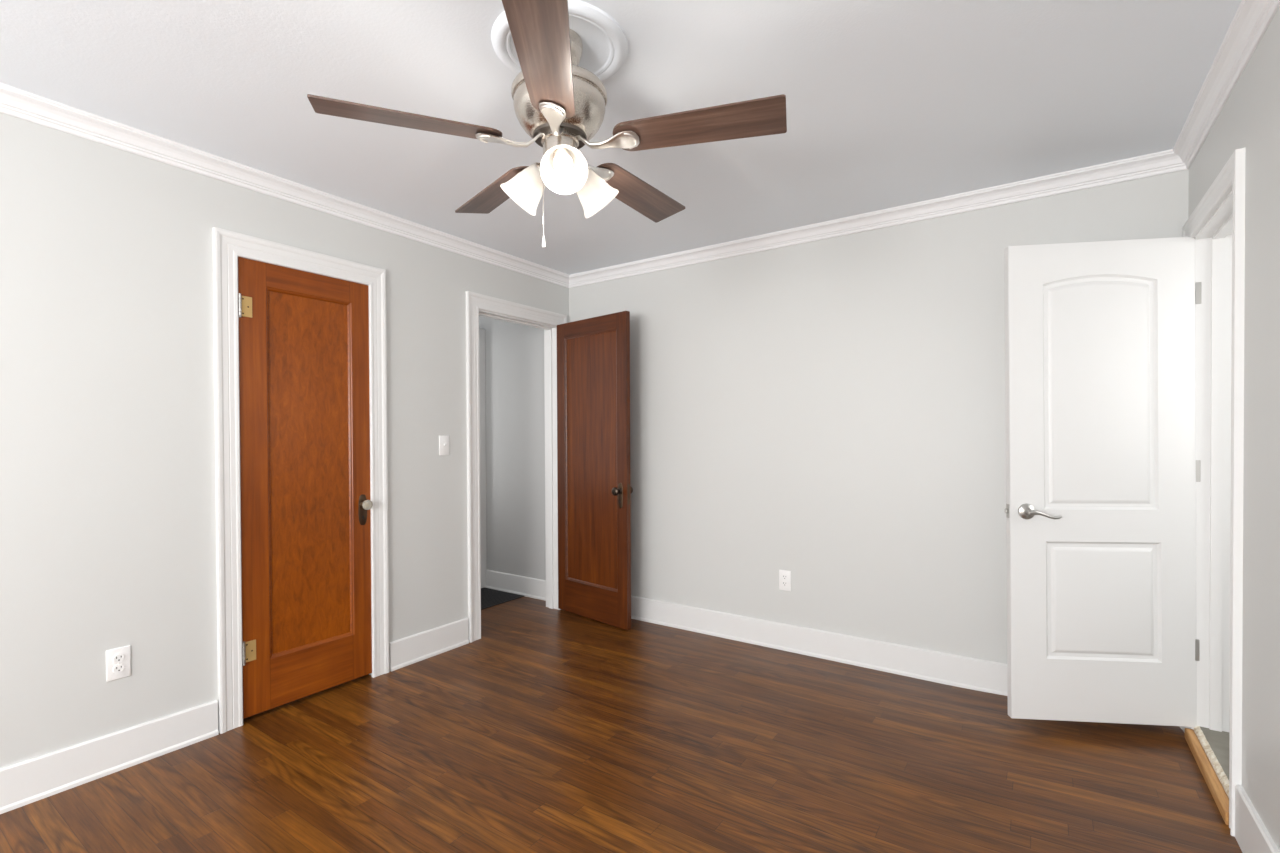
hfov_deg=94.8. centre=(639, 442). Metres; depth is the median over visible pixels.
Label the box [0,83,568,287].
crown molding
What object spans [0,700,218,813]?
baseboard
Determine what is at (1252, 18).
crown molding
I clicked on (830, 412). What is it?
wall
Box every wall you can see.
[0,112,568,767]
[479,316,545,579]
[569,169,1188,663]
[1188,6,1279,850]
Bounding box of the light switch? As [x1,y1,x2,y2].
[439,435,448,454]
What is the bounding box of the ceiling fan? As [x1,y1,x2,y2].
[307,0,786,247]
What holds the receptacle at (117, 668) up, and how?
attached to the electrical outlet at (118, 660)
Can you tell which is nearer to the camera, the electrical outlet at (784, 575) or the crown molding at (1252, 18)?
the crown molding at (1252, 18)
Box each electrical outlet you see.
[106,645,130,681]
[779,570,790,590]
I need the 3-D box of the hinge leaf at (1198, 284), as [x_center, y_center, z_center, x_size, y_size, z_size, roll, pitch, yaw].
[2.221,-0.593,2.339,0.017,0.086,0.004,0,1,34]
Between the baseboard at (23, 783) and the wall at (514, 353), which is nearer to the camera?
the baseboard at (23, 783)
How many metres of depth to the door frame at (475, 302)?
3.75 m
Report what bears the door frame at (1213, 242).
attached to the wall at (1249, 119)
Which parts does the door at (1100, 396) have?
latch plate, lever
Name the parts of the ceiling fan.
blade, blade, lamp shade, blade, pull chain, bulb, lamp shade, lamp shade, blade, blade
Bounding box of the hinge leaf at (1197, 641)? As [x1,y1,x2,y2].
[1195,639,1199,660]
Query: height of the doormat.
0.010 m
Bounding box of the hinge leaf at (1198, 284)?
[1195,282,1201,303]
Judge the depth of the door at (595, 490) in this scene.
3.98 m
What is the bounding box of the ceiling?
[0,0,1241,274]
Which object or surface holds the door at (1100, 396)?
in the wall at (1249, 119)
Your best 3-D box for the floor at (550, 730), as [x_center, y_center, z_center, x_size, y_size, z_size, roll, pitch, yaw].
[-1.298,1.273,1.351,4.718,0.107,6.120,0,1,34]
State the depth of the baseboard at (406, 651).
3.34 m
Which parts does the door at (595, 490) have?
panel, knob, escutcheon plate, latch plate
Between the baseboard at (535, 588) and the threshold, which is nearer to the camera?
the threshold
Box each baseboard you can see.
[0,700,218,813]
[389,618,468,671]
[485,570,545,600]
[1235,784,1279,852]
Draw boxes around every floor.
[0,596,1241,852]
[1200,727,1228,779]
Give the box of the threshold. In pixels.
[1185,726,1228,824]
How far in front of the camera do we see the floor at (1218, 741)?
2.21 m
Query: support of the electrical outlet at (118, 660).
attached to the wall at (108, 478)
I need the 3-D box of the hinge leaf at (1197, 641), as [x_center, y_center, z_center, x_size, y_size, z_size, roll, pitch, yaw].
[2.228,0.832,2.354,0.017,0.086,0.004,0,1,34]
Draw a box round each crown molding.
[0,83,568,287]
[569,149,1186,287]
[1173,0,1279,168]
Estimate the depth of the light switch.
3.44 m
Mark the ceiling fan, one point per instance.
(559, 103)
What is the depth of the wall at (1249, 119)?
1.63 m
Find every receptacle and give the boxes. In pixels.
[113,654,124,662]
[113,664,124,672]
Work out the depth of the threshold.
2.09 m
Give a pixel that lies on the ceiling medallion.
(604, 41)
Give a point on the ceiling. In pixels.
(890, 103)
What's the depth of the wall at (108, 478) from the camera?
2.27 m
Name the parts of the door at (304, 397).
panel, escutcheon plate, glass knob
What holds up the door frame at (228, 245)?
attached to the wall at (108, 478)
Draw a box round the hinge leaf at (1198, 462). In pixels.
[1196,460,1200,481]
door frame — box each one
[213,227,388,733]
[466,291,566,642]
[479,328,486,587]
[1180,148,1244,836]
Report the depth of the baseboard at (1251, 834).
1.67 m
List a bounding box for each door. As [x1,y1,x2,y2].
[238,257,372,718]
[557,311,632,629]
[1004,237,1196,726]
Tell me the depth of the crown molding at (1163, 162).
3.00 m
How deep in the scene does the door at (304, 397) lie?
2.79 m
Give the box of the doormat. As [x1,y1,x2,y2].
[481,588,523,609]
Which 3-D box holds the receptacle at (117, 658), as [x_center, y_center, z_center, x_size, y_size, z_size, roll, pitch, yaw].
[-1.973,0.819,2.227,0.003,0.028,0.034,0,1,34]
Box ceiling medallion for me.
[491,0,627,81]
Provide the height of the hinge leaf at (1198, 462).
0.086 m
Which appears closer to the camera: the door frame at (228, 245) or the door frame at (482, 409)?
the door frame at (228, 245)

